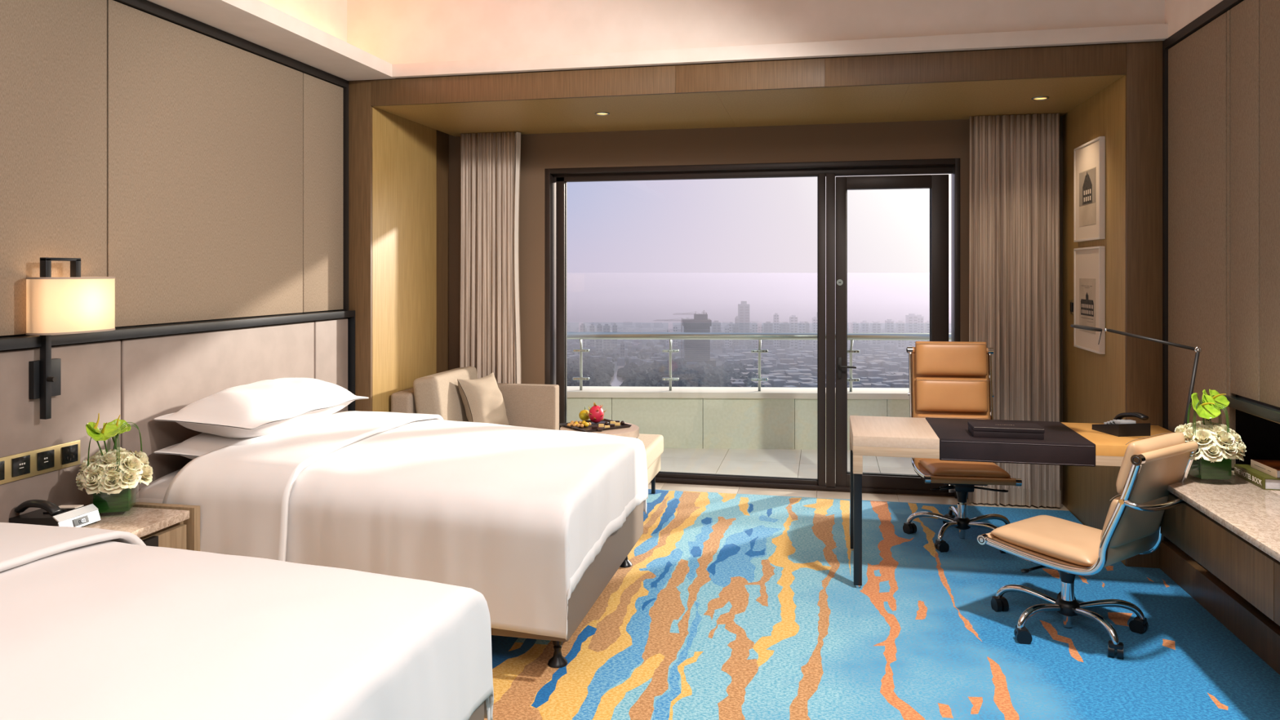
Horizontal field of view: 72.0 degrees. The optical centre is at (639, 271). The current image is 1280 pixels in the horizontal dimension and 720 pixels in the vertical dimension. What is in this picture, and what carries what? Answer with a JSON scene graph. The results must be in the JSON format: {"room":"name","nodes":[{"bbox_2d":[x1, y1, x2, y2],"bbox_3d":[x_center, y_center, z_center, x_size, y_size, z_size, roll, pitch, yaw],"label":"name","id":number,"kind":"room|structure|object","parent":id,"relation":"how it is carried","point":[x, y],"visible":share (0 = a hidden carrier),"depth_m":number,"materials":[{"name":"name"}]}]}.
{"room":"hotel room","nodes":[
{"label":"hotel room","id":0,"kind":"room"},
{"bbox_2d":[0,0,347,522],"bbox_3d":[-2.485,-0.060,2.999,0.265,3.620,8.050,0,0,12],"label":"wall","id":1,"kind":"structure","parent":0,"point":[199,173],"depth_m":3.95,"materials":[{"name":"beige fabric"}]},
{"bbox_2d":[0,440,79,484],"bbox_3d":[-2.308,0.719,3.162,0.014,0.096,0.722,0,0,12],"label":"switch panel","id":2,"kind":"object","parent":1,"relation":"attached to","point":[22,465],"visible":1,"depth_m":3.33,"materials":[{"name":"gold metal"}]},
{"bbox_2d":[26,257,115,419],"bbox_3d":[-2.212,0.251,3.433,0.179,0.609,0.347,0,0,12],"label":"wall sconce","id":3,"kind":"object","parent":1,"relation":"attached to","point":[75,304],"visible":1,"depth_m":3.32,"materials":[{"name":"beige fabric"}]},
{"bbox_2d":[0,310,355,351],"bbox_3d":[-2.503,0.262,2.301,0.075,0.040,6.675,0,0,12],"label":"trim","id":4,"kind":"structure","parent":1,"relation":"attached to","point":[26,341],"depth_m":3.95,"materials":[{"name":"brown metal"}]},
{"bbox_2d":[114,0,346,87],"bbox_3d":[-2.531,-1.177,2.278,0.030,0.043,6.620,0,0,12],"label":"trim","id":5,"kind":"structure","parent":1,"relation":"attached to","point":[145,6],"depth_m":4.43,"materials":[{"name":"black metal"}]},
{"bbox_2d":[342,80,348,310],"bbox_3d":[-1.848,-0.478,5.533,0.030,1.440,0.032,0,0,12],"label":"trim","id":6,"kind":"structure","parent":1,"relation":"attached to","point":[345,89],"depth_m":5.52,"materials":[{"name":"black metal"}]},
{"bbox_2d":[146,0,1222,80],"bbox_3d":[-0.149,-1.560,1.896,5.150,0.720,6.850,0,0,12],"label":"ceiling","id":7,"kind":"structure","parent":0,"point":[348,40],"depth_m":5.03,"materials":[{"name":"white paint"}]},
{"bbox_2d":[566,386,913,450],"bbox_3d":[1.557,2.801,7.838,8.400,3.497,0.376,0,0,2],"label":"wall","id":8,"kind":"structure","parent":0,"point":[686,417],"depth_m":7.72,"materials":[{"name":"beige paint"}]},
{"bbox_2d":[566,322,951,391],"bbox_3d":[1.553,0.755,7.722,8.400,0.610,0.096,0,0,2],"label":"balcony balustrade","id":9,"kind":"object","parent":8,"relation":"on","point":[571,335],"visible":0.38,"depth_m":7.73,"materials":[{"name":"silver metal"}]},
{"bbox_2d":[348,40,1163,568],"bbox_3d":[0.794,-0.060,5.783,5.100,3.420,1.554,0,0,12],"label":"wall","id":10,"kind":"structure","parent":0,"point":[400,129],"depth_m":5.38,"materials":[{"name":"brown wood"}]},
{"bbox_2d":[346,316,355,411],"bbox_3d":[-1.822,0.916,5.547,0.075,1.268,0.040,0,0,12],"label":"trim","id":11,"kind":"structure","parent":10,"relation":"attached to","point":[351,321],"depth_m":5.52,"materials":[{"name":"brown metal"}]},
{"bbox_2d":[459,131,521,383],"bbox_3d":[-1.122,0.248,6.577,0.506,2.566,0.096,0,0,12],"label":"curtain","id":12,"kind":"object","parent":10,"relation":"hanging from","point":[490,335],"visible":0.62,"depth_m":6.56,"materials":[{"name":"fabric"}]},
{"bbox_2d":[595,111,609,115],"bbox_3d":[-0.247,-1.035,5.763,0.096,0.012,0.096,0,0,12],"label":"recessed light","id":13,"kind":"object","parent":10,"relation":"in","point":[601,113],"visible":1,"depth_m":5.76,"materials":[{"name":"silver metal"}]},
{"bbox_2d":[968,113,1061,507],"bbox_3d":[2.470,0.251,5.824,0.578,2.571,0.097,0,0,12],"label":"curtain","id":14,"kind":"object","parent":10,"relation":"hanging from","point":[1015,291],"visible":0.84,"depth_m":5.80,"materials":[{"name":"fabric"}]},
{"bbox_2d":[1031,96,1048,100],"bbox_3d":[2.388,-1.035,5.254,0.096,0.012,0.096,0,0,12],"label":"recessed light","id":15,"kind":"object","parent":10,"relation":"in","point":[1037,98],"visible":1,"depth_m":5.26,"materials":[{"name":"silver metal"}]},
{"bbox_2d":[1070,299,1073,314],"bbox_3d":[2.749,0.225,5.595,0.012,0.090,0.116,0,0,12],"label":"wall switch","id":16,"kind":"object","parent":10,"relation":"attached to","point":[1071,300],"visible":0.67,"depth_m":5.61,"materials":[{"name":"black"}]},
{"bbox_2d":[1073,245,1105,354],"bbox_3d":[2.664,0.160,5.230,0.030,0.610,0.524,0,0,12],"label":"framed print","id":17,"kind":"object","parent":10,"relation":"attached to","point":[1089,263],"visible":1,"depth_m":5.18,"materials":[{"name":"beige paper"}]},
{"bbox_2d":[1073,136,1105,242],"bbox_3d":[2.664,-0.475,5.230,0.030,0.580,0.524,0,0,12],"label":"framed print","id":18,"kind":"object","parent":10,"relation":"attached to","point":[1089,158],"visible":1,"depth_m":5.18,"materials":[{"name":"beige paper"}]},
{"bbox_2d":[1162,40,1171,542],"bbox_3d":[2.738,0.176,4.571,0.038,2.748,0.028,0,0,12],"label":"trim","id":19,"kind":"structure","parent":10,"relation":"attached to","point":[1165,51],"depth_m":4.56,"materials":[{"name":"black metal"}]},
{"bbox_2d":[448,115,1062,504],"bbox_3d":[0.702,0.340,6.463,4.520,2.820,0.280,0,0,12],"label":"wall","id":20,"kind":"structure","parent":0,"point":[939,139],"depth_m":6.42,"materials":[{"name":"brown paint"}]},
{"bbox_2d":[545,158,959,498],"bbox_3d":[0.756,0.388,6.414,2.965,2.325,0.195,0,0,12],"label":"window","id":21,"kind":"structure","parent":20,"relation":"in","point":[556,179],"depth_m":6.31,"materials":[{"name":"brown metal"}]},
{"bbox_2d":[835,174,948,491],"bbox_3d":[1.763,0.425,6.176,0.765,2.200,0.148,0,0,12],"label":"door","id":22,"kind":"structure","parent":21,"relation":"attached to","point":[938,184],"depth_m":6.19,"materials":[{"name":"brown metal"}]},
{"bbox_2d":[659,448,950,485],"bbox_3d":[1.622,1.700,7.732,11.000,0.300,2.600,0,0,12],"label":"floor","id":23,"kind":"structure","parent":0,"point":[784,463],"depth_m":7.13,"materials":[{"name":"tile"}]},
{"bbox_2d":[648,481,1069,511],"bbox_3d":[0.063,1.674,2.541,5.400,0.252,8.200,0,0,12],"label":"floor","id":24,"kind":"structure","parent":0,"point":[876,496],"depth_m":6.13,"materials":[{"name":"beige tile"}]},
{"bbox_2d":[484,488,1279,719],"bbox_3d":[-0.145,1.551,2.350,4.670,0.014,7.740,0,0,12],"label":"carpet","id":25,"kind":"object","parent":24,"relation":"on","point":[728,606],"visible":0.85,"depth_m":3.71,"materials":[{"name":"blue carpet"}]},
{"bbox_2d":[82,502,199,551],"bbox_3d":[-2.066,1.248,3.254,0.440,0.605,0.720,0,0,12],"label":"nightstand","id":26,"kind":"object","parent":25,"relation":"on","point":[157,524],"visible":0.17,"depth_m":3.43,"materials":[{"name":"stone"}]},
{"bbox_2d":[8,499,100,527],"bbox_3d":[-2.199,0.893,3.204,0.261,0.114,0.327,0,0,12],"label":"telephone","id":27,"kind":"object","parent":26,"relation":"on","point":[50,513],"visible":0.87,"depth_m":3.22,"materials":[{"name":"black plastic"}]},
{"bbox_2d":[75,413,152,515],"bbox_3d":[-2.070,0.749,3.474,0.270,0.403,0.269,0,0,-18],"label":"flower arrangement","id":28,"kind":"object","parent":26,"relation":"on","point":[113,477],"visible":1,"depth_m":3.41,"materials":[{"name":"white plant"}]},
{"bbox_2d":[136,468,643,667],"bbox_3d":[-1.081,1.219,4.222,1.950,0.648,1.420,0,0,12],"label":"bed","id":29,"kind":"object","parent":25,"relation":"on","point":[614,553],"visible":0.19,"depth_m":3.76,"materials":[{"name":"beige fabric"}]},
{"bbox_2d":[154,414,335,459],"bbox_3d":[-1.795,0.801,4.300,0.505,0.208,0.994,0,0,12],"label":"pillow","id":30,"kind":"object","parent":29,"relation":"on","point":[201,444],"visible":0.16,"depth_m":3.91,"materials":[{"name":"white fabric"}]},
{"bbox_2d":[154,377,368,438],"bbox_3d":[-1.795,0.657,4.300,0.509,0.267,0.994,0,0,12],"label":"pillow","id":31,"kind":"object","parent":30,"relation":"on","point":[246,411],"visible":0.92,"depth_m":4.02,"materials":[{"name":"white fabric"}]},
{"bbox_2d":[162,410,648,639],"bbox_3d":[-0.985,1.061,4.201,1.812,0.630,1.604,0,0,12],"label":"duvet","id":32,"kind":"object","parent":29,"relation":"on","point":[517,517],"visible":0.94,"depth_m":3.53,"materials":[{"name":"white fabric"}]},
{"bbox_2d":[468,701,484,719],"bbox_3d":[-1.543,1.219,2.020,1.950,0.648,1.420,0,0,12],"label":"bed","id":33,"kind":"object","parent":25,"relation":"on","point":[478,714],"visible":0.02,"depth_m":2.48,"materials":[{"name":"beige fabric"}]},
{"bbox_2d":[0,522,493,719],"bbox_3d":[-1.448,1.061,1.997,1.814,0.630,1.603,0,0,12],"label":"duvet","id":34,"kind":"object","parent":33,"relation":"on","point":[96,624],"visible":1,"depth_m":2.06,"materials":[{"name":"white fabric"}]},
{"bbox_2d":[391,366,663,493],"bbox_3d":[-0.718,1.114,5.952,1.680,0.872,0.835,0,0,12],"label":"chaise longue","id":35,"kind":"object","parent":25,"relation":"on","point":[526,405],"visible":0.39,"depth_m":5.97,"materials":[{"name":"beige fabric"}]},
{"bbox_2d":[413,366,477,422],"bbox_3d":[-1.300,0.903,6.025,0.180,0.440,0.700,-8,-2,12],"label":"cushion","id":36,"kind":"object","parent":35,"relation":"on","point":[437,393],"depth_m":5.75,"materials":[{"name":"fabric"}]},
{"bbox_2d":[457,372,509,425],"bbox_3d":[-1.068,0.909,6.048,0.317,0.452,0.412,0,0,26],"label":"cushion","id":37,"kind":"object","parent":35,"relation":"on","point":[482,400],"visible":0.82,"depth_m":5.95,"materials":[{"name":"fabric"}]},
{"bbox_2d":[637,433,663,469],"bbox_3d":[-0.648,1.186,5.886,1.515,0.132,0.715,0,0,12],"label":"seat cushion","id":38,"kind":"object","parent":35,"relation":"on","point":[653,443],"depth_m":5.82,"materials":[{"name":"beige fabric"}]},
{"bbox_2d":[560,422,639,438],"bbox_3d":[-0.235,1.230,5.138,0.460,0.640,0.460,0,0,12],"label":"side table","id":39,"kind":"object","parent":25,"relation":"on","point":[633,431],"visible":0.25,"depth_m":5.04,"materials":[{"name":"brown wood"}]},
{"bbox_2d":[559,418,614,428],"bbox_3d":[-0.311,0.902,5.239,0.316,0.013,0.319,0,0,12],"label":"serving tray","id":40,"kind":"object","parent":39,"relation":"on","point":[564,424],"visible":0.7,"depth_m":5.26,"materials":[{"name":"black wood"}]},
{"bbox_2d":[578,406,589,420],"bbox_3d":[-0.334,0.861,5.337,0.072,0.087,0.072,0,0,12],"label":"pear","id":41,"kind":"object","parent":40,"relation":"on","point":[583,416],"visible":0.82,"depth_m":5.31,"materials":[{"name":"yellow food"}]},
{"bbox_2d":[585,402,606,422],"bbox_3d":[-0.262,0.841,5.268,0.122,0.126,0.122,0,0,12],"label":"dragon fruit","id":42,"kind":"object","parent":40,"relation":"on","point":[596,413],"visible":1,"depth_m":5.24,"materials":[{"name":"food"}]},
{"bbox_2d":[571,422,631,431],"bbox_3d":[-0.223,0.902,5.121,0.331,0.013,0.332,0,0,12],"label":"serving tray","id":43,"kind":"object","parent":39,"relation":"on","point":[588,428],"visible":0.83,"depth_m":5.10,"materials":[{"name":"black"}]},
{"bbox_2d":[597,426,603,431],"bbox_3d":[-0.226,0.895,5.018,0.030,0.017,0.018,0,0,2],"label":"petit four","id":44,"kind":"object","parent":43,"relation":"on","point":[599,428],"visible":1,"depth_m":5.01,"materials":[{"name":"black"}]},
{"bbox_2d":[614,422,620,426],"bbox_3d":[-0.132,0.895,5.181,0.030,0.017,0.018,0,0,2],"label":"petit four","id":45,"kind":"object","parent":43,"relation":"on","point":[616,424],"visible":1,"depth_m":5.17,"materials":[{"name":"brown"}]},
{"bbox_2d":[902,341,1022,553],"bbox_3d":[1.868,0.988,5.167,0.629,1.122,0.694,0,0,8],"label":"office chair","id":46,"kind":"object","parent":25,"relation":"on","point":[947,379],"visible":0.85,"depth_m":5.34,"materials":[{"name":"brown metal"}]},
{"bbox_2d":[849,415,1173,587],"bbox_3d":[1.869,1.173,4.441,1.565,0.752,0.628,0,0,12],"label":"writing desk","id":47,"kind":"object","parent":25,"relation":"on","point":[1072,444],"visible":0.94,"depth_m":4.26,"materials":[{"name":"brown wood"}]},
{"bbox_2d":[967,421,1044,439],"bbox_3d":[1.780,0.771,4.295,0.320,0.049,0.175,0,0,12],"label":"box","id":48,"kind":"object","parent":47,"relation":"on","point":[977,428],"visible":1,"depth_m":4.23,"materials":[{"name":"brown leather"}]},
{"bbox_2d":[1092,412,1150,436],"bbox_3d":[2.450,0.747,4.402,0.292,0.105,0.225,0,0,-8],"label":"desk telephone","id":49,"kind":"object","parent":47,"relation":"on","point":[1118,427],"visible":1,"depth_m":4.29,"materials":[{"name":"black plastic"}]},
{"bbox_2d":[977,432,1199,659],"bbox_3d":[1.874,1.105,3.756,0.616,0.888,0.776,0,0,-35],"label":"office chair","id":50,"kind":"object","parent":25,"relation":"on","point":[1131,527],"visible":0.96,"depth_m":3.62,"materials":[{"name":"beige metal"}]},
{"bbox_2d":[1168,0,1279,626],"bbox_3d":[2.452,-0.060,2.014,0.507,3.620,8.150,0,0,12],"label":"wall","id":51,"kind":"structure","parent":0,"point":[1224,77],"depth_m":3.86,"materials":[{"name":"brown"}]},
{"bbox_2d":[1164,0,1244,48],"bbox_3d":[2.055,-1.177,1.321,0.040,0.043,6.630,0,0,12],"label":"trim","id":52,"kind":"structure","parent":51,"relation":"attached to","point":[1224,6],"depth_m":4.12,"materials":[{"name":"black"}]},
{"bbox_2d":[1159,540,1279,675],"bbox_3d":[2.046,1.472,1.333,0.047,0.155,6.650,0,0,12],"label":"baseboard","id":53,"kind":"structure","parent":51,"relation":"attached to","point":[1252,627],"depth_m":3.85,"materials":[{"name":"brown wood"}]},
{"bbox_2d":[1160,471,1279,626],"bbox_3d":[1.982,0.988,1.883,0.363,0.235,4.100,0,0,12],"label":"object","id":54,"kind":"structure","parent":51,"relation":"attached to","point":[1231,527],"depth_m":3.19,"materials":[{"name":"beige stone"}]},
{"bbox_2d":[1070,324,1201,475],"bbox_3d":[2.216,0.557,3.957,0.473,0.626,0.319,0,0,12],"label":"desk lamp","id":55,"kind":"object","parent":54,"relation":"on","point":[1197,349],"visible":0.78,"depth_m":3.85,"materials":[{"name":"black"}]},
{"bbox_2d":[1174,389,1246,484],"bbox_3d":[2.372,0.682,3.683,0.268,0.377,0.267,0,0,2],"label":"flower arrangement","id":56,"kind":"object","parent":54,"relation":"on","point":[1219,444],"visible":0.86,"depth_m":3.62,"materials":[{"name":"white plant"}]},
{"bbox_2d":[1234,463,1279,490],"bbox_3d":[2.621,0.848,3.627,0.209,0.045,0.270,0,0,13],"label":"book","id":57,"kind":"object","parent":54,"relation":"on","point":[1260,479],"visible":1,"depth_m":3.59,"materials":[{"name":"green paper"}]},
{"bbox_2d":[1250,459,1279,478],"bbox_3d":[2.631,0.808,3.609,0.142,0.033,0.200,0,0,10],"label":"book","id":58,"kind":"object","parent":57,"relation":"on","point":[1272,468],"visible":1,"depth_m":3.63,"materials":[{"name":"beige paper"}]},
{"bbox_2d":[1224,395,1279,423],"bbox_3d":[1.981,0.564,0.966,0.060,0.043,5.905,0,0,12],"label":"trim","id":59,"kind":"structure","parent":51,"relation":"attached to","point":[1263,411],"depth_m":3.59,"materials":[{"name":"black metal"}]},
{"bbox_2d":[1231,470,1279,495],"bbox_3d":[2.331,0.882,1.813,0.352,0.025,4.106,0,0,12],"label":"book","id":60,"kind":"object","parent":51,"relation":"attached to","point":[1277,492],"depth_m":3.50,"materials":[{"name":"paper"}]},
{"label":"outside","id":61,"kind":"structure","parent":0,"visible":0},
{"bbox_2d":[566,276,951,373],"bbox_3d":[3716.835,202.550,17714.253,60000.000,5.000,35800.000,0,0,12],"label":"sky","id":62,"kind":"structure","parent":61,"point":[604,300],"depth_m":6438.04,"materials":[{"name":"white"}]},
{"bbox_2d":[579,323,586,347],"bbox_3d":[-145.005,165.509,2235.404,13.870,69.082,11.496,0,0,0],"label":"tower block","id":63,"kind":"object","parent":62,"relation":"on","point":[582,327],"visible":0.54,"depth_m":2229.82,"materials":[{"name":"grey concrete"}]},
{"bbox_2d":[566,358,614,386],"bbox_3d":[-123.848,193.414,1636.018,242.574,22.975,466.015,0,0,12],"label":"tree belt","id":64,"kind":"object","parent":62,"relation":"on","point":[599,375],"visible":0.45,"depth_m":1647.38,"materials":[{"name":"grey plant"}]},
{"bbox_2d":[589,324,595,346],"bbox_3d":[-120.708,165.948,2229.121,12.574,68.204,10.459,0,0,0],"label":"tower block","id":65,"kind":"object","parent":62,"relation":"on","point":[592,328],"visible":0.65,"depth_m":2224.38,"materials":[{"name":"grey concrete"}]},
{"bbox_2d":[595,339,602,352],"bbox_3d":[-98.039,175.166,2119.584,16.738,49.769,13.791,0,0,0],"label":"tower block","id":66,"kind":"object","parent":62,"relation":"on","point":[598,342],"visible":0.53,"depth_m":2113.21,"materials":[{"name":"grey concrete"}]},
{"bbox_2d":[596,323,602,332],"bbox_3d":[-106.366,168.304,2328.037,14.445,63.491,11.956,0,0,0],"label":"tower block","id":67,"kind":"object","parent":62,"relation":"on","point":[599,327],"visible":0.4,"depth_m":2322.61,"materials":[{"name":"grey concrete"}]},
{"bbox_2d":[603,324,610,350],"bbox_3d":[-85.361,166.848,2258.663,17.837,66.404,14.669,0,0,0],"label":"tower block","id":68,"kind":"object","parent":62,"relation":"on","point":[606,343],"visible":0.66,"depth_m":2251.70,"materials":[{"name":"grey concrete"}]},
{"bbox_2d":[612,323,617,346],"bbox_3d":[-64.253,166.120,2255.660,12.723,67.860,10.579,0,0,0],"label":"tower block","id":69,"kind":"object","parent":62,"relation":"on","point":[615,326],"visible":0.61,"depth_m":2250.60,"materials":[{"name":"grey concrete"}]},
{"bbox_2d":[620,341,624,357],"bbox_3d":[-39.471,178.684,1999.290,10.150,42.732,8.520,0,0,0],"label":"tower block","id":70,"kind":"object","parent":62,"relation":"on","point":[622,344],"visible":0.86,"depth_m":1995.38,"materials":[{"name":"grey concrete"}]},
{"bbox_2d":[566,339,682,364],"bbox_3d":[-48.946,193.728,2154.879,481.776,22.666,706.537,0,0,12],"label":"tree belt","id":71,"kind":"object","parent":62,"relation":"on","point":[605,353],"visible":0.33,"depth_m":2048.70,"materials":[{"name":"grey plant"}]},
{"bbox_2d":[666,328,670,344],"bbox_3d":[73.457,173.440,2284.703,10.310,53.220,8.648,0,0,0],"label":"tower block","id":72,"kind":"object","parent":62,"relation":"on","point":[668,330],"visible":0.44,"depth_m":2281.03,"materials":[{"name":"grey"}]},
{"bbox_2d":[566,326,777,365],"bbox_3d":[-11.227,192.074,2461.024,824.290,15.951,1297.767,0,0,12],"label":"rooftops","id":73,"kind":"object","parent":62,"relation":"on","point":[730,357],"visible":0.31,"depth_m":2057.22,"materials":[{"name":"grey"}]},
{"bbox_2d":[672,324,677,346],"bbox_3d":[92.281,169.535,2304.229,11.698,61.029,9.758,0,0,0],"label":"tower block","id":74,"kind":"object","parent":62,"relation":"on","point":[675,327],"visible":0.59,"depth_m":2299.48,"materials":[{"name":"grey"}]},
{"bbox_2d":[616,360,769,386],"bbox_3d":[88.858,193.667,1615.770,315.902,23.139,482.604,0,0,12],"label":"tree belt","id":75,"kind":"object","parent":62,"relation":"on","point":[702,374],"visible":0.67,"depth_m":1608.63,"materials":[{"name":"grey plant"}]},
{"bbox_2d":[682,313,715,367],"bbox_3d":[123.901,144.564,1856.999,67.369,110.973,60.000,0,0,0],"label":"tower block","id":76,"kind":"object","parent":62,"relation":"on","point":[694,350],"visible":0.7,"depth_m":1832.86,"materials":[{"name":"concrete"}]},
{"bbox_2d":[657,318,682,364],"bbox_3d":[64.343,145.794,1839.999,72.645,98.857,2.701,0,0,0],"label":"tower crane","id":77,"kind":"object","parent":76,"relation":"attached to","point":[676,318],"visible":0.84,"depth_m":1838.68,"materials":[{"name":"grey paint"}]},
{"bbox_2d":[711,320,720,348],"bbox_3d":[198.524,163.362,2292.848,21.986,73.375,17.989,0,0,0],"label":"tower block","id":78,"kind":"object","parent":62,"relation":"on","point":[716,325],"visible":0.72,"depth_m":2284.37,"materials":[{"name":"grey concrete"}]},
{"bbox_2d":[724,324,728,347],"bbox_3d":[221.668,167.717,2245.615,11.400,64.666,9.520,0,0,0],"label":"tower block","id":79,"kind":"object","parent":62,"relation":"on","point":[726,327],"visible":0.6,"depth_m":2241.28,"materials":[{"name":"grey"}]},
{"bbox_2d":[728,321,734,345],"bbox_3d":[239.099,164.972,2303.724,15.593,70.157,12.875,0,0,0],"label":"tower block","id":80,"kind":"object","parent":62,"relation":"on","point":[731,324],"visible":0.53,"depth_m":2297.80,"materials":[{"name":"grey concrete"}]},
{"bbox_2d":[733,324,737,349],"bbox_3d":[247.333,167.893,2271.935,15.378,64.314,12.703,0,0,0],"label":"tower block","id":81,"kind":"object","parent":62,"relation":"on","point":[735,326],"visible":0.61,"depth_m":2266.04,"materials":[{"name":"grey concrete"}]},
{"bbox_2d":[734,315,737,325],"bbox_3d":[252.984,157.728,2300.011,9.082,84.643,7.665,0,0,0],"label":"tower block","id":82,"kind":"object","parent":62,"relation":"on","point":[736,317],"visible":0.24,"depth_m":2296.67,"materials":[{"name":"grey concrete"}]},
{"bbox_2d":[737,301,749,349],"bbox_3d":[265.970,137.500,2256.096,27.361,125.100,22.289,0,0,0],"label":"tower block","id":83,"kind":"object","parent":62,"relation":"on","point":[743,308],"visible":0.77,"depth_m":2245.12,"materials":[{"name":"grey concrete"}]},
{"bbox_2d":[751,321,758,348],"bbox_3d":[298.427,164.582,2290.322,15.503,70.935,12.802,0,0,0],"label":"tower block","id":84,"kind":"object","parent":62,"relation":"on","point":[754,326],"visible":0.75,"depth_m":2284.37,"materials":[{"name":"grey"}]},
{"bbox_2d":[566,320,951,347],"bbox_3d":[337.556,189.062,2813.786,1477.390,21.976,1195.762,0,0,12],"label":"rooftops","id":85,"kind":"object","parent":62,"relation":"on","point":[628,326],"visible":0.14,"depth_m":2837.40,"materials":[{"name":"grey"}]},
{"bbox_2d":[758,323,763,343],"bbox_3d":[316.209,167.956,2316.491,13.066,64.188,10.853,0,0,0],"label":"tower block","id":86,"kind":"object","parent":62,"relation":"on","point":[760,326],"visible":0.47,"depth_m":2311.30,"materials":[{"name":"grey concrete"}]},
{"bbox_2d":[763,321,773,345],"bbox_3d":[335.896,165.099,2308.110,22.133,69.902,18.106,0,0,0],"label":"tower block","id":87,"kind":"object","parent":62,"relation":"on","point":[767,326],"visible":0.6,"depth_m":2299.48,"materials":[{"name":"grey concrete"}]},
{"bbox_2d":[773,312,778,347],"bbox_3d":[345.463,152.265,2235.224,12.608,95.570,10.487,0,0,0],"label":"tower block","id":88,"kind":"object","parent":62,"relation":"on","point":[775,317],"visible":0.76,"depth_m":2230.36,"materials":[{"name":"grey concrete"}]},
{"bbox_2d":[778,321,782,347],"bbox_3d":[372.723,165.402,2318.528,18.309,69.297,15.047,0,0,0],"label":"tower block","id":89,"kind":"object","parent":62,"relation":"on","point":[780,322],"visible":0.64,"depth_m":2311.30,"materials":[{"name":"grey"}]},
{"bbox_2d":[780,321,789,348],"bbox_3d":[379.871,165.467,2298.473,23.337,69.165,19.070,0,0,0],"label":"tower block","id":90,"kind":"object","parent":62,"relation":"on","point":[784,327],"visible":0.54,"depth_m":2289.40,"materials":[{"name":"grey concrete"}]},
{"bbox_2d":[789,315,797,350],"bbox_3d":[394.553,155.509,2263.693,19.153,89.082,15.722,0,0,0],"label":"tower block","id":91,"kind":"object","parent":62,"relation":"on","point":[793,326],"visible":0.77,"depth_m":2256.11,"materials":[{"name":"grey concrete"}]},
{"bbox_2d":[797,321,805,351],"bbox_3d":[409.038,162.867,2231.262,17.620,74.366,14.496,0,0,0],"label":"tower block","id":92,"kind":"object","parent":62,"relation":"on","point":[801,325],"visible":0.76,"depth_m":2224.38,"materials":[{"name":"grey"}]},
{"bbox_2d":[804,321,809,345],"bbox_3d":[439.230,165.776,2331.404,15.781,68.549,13.025,0,0,0],"label":"tower block","id":93,"kind":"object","parent":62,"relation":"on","point":[807,325],"visible":0.5,"depth_m":2325.45,"materials":[{"name":"grey concrete"}]},
{"bbox_2d":[812,316,817,349],"bbox_3d":[454.832,157.964,2284.271,15.462,84.171,12.769,0,0,0],"label":"tower block","id":94,"kind":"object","parent":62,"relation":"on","point":[815,318],"visible":0.56,"depth_m":2278.24,"materials":[{"name":"grey concrete"}]},
{"bbox_2d":[729,343,912,387],"bbox_3d":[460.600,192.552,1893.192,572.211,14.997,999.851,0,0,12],"label":"rooftops","id":95,"kind":"object","parent":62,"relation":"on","point":[798,375],"visible":0.56,"depth_m":1769.97,"materials":[{"name":"grey"}]},
{"bbox_2d":[850,321,858,341],"bbox_3d":[568.495,165.822,2332.998,18.423,68.456,15.139,0,0,0],"label":"tower block","id":96,"kind":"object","parent":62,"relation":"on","point":[854,325],"visible":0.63,"depth_m":2326.02,"materials":[{"name":"grey concrete"}]},
{"bbox_2d":[860,320,868,343],"bbox_3d":[589.776,163.943,2313.236,18.268,72.214,15.014,0,0,0],"label":"tower block","id":97,"kind":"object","parent":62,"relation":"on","point":[864,324],"visible":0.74,"depth_m":2306.23,"materials":[{"name":"grey concrete"}]},
{"bbox_2d":[870,321,880,345],"bbox_3d":[625.122,165.969,2338.072,23.739,68.161,19.391,0,0,0],"label":"tower block","id":98,"kind":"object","parent":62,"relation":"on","point":[875,326],"visible":0.62,"depth_m":2328.86,"materials":[{"name":"grey concrete"}]},
{"bbox_2d":[884,319,893,344],"bbox_3d":[644.173,160.927,2274.936,19.248,78.245,15.799,0,0,0],"label":"tower block","id":99,"kind":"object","parent":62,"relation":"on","point":[889,323],"visible":0.59,"depth_m":2267.70,"materials":[{"name":"grey concrete"}]},
{"bbox_2d":[896,320,904,347],"bbox_3d":[686.800,164.240,2323.650,18.350,71.620,15.080,0,0,0],"label":"tower block","id":100,"kind":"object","parent":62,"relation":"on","point":[900,324],"visible":0.7,"depth_m":2316.38,"materials":[{"name":"grey concrete"}]},
{"bbox_2d":[905,313,918,347],"bbox_3d":[703.756,154.016,2280.895,25.731,92.068,20.985,0,0,0],"label":"tower block","id":101,"kind":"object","parent":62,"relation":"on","point":[911,320],"visible":0.67,"depth_m":2271.03,"materials":[{"name":"grey concrete"}]},
{"bbox_2d":[916,314,923,341],"bbox_3d":[741.729,156.781,2339.811,18.477,86.538,15.182,0,0,0],"label":"tower block","id":102,"kind":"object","parent":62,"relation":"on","point":[920,317],"visible":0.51,"depth_m":2332.84,"materials":[{"name":"grey concrete"}]},
{"bbox_2d":[924,320,929,341],"bbox_3d":[765.891,164.506,2333.005,21.056,71.087,17.244,0,0,0],"label":"tower block","id":103,"kind":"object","parent":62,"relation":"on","point":[926,324],"visible":0.28,"depth_m":2324.88,"materials":[{"name":"grey concrete"}]},
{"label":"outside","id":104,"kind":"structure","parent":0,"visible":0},
{"bbox_2d":[609,355,627,386],"bbox_3d":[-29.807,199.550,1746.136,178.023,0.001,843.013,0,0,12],"label":"river","id":105,"kind":"structure","parent":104,"point":[615,380],"depth_m":1625.01,"materials":[{"name":"beige liquid"}]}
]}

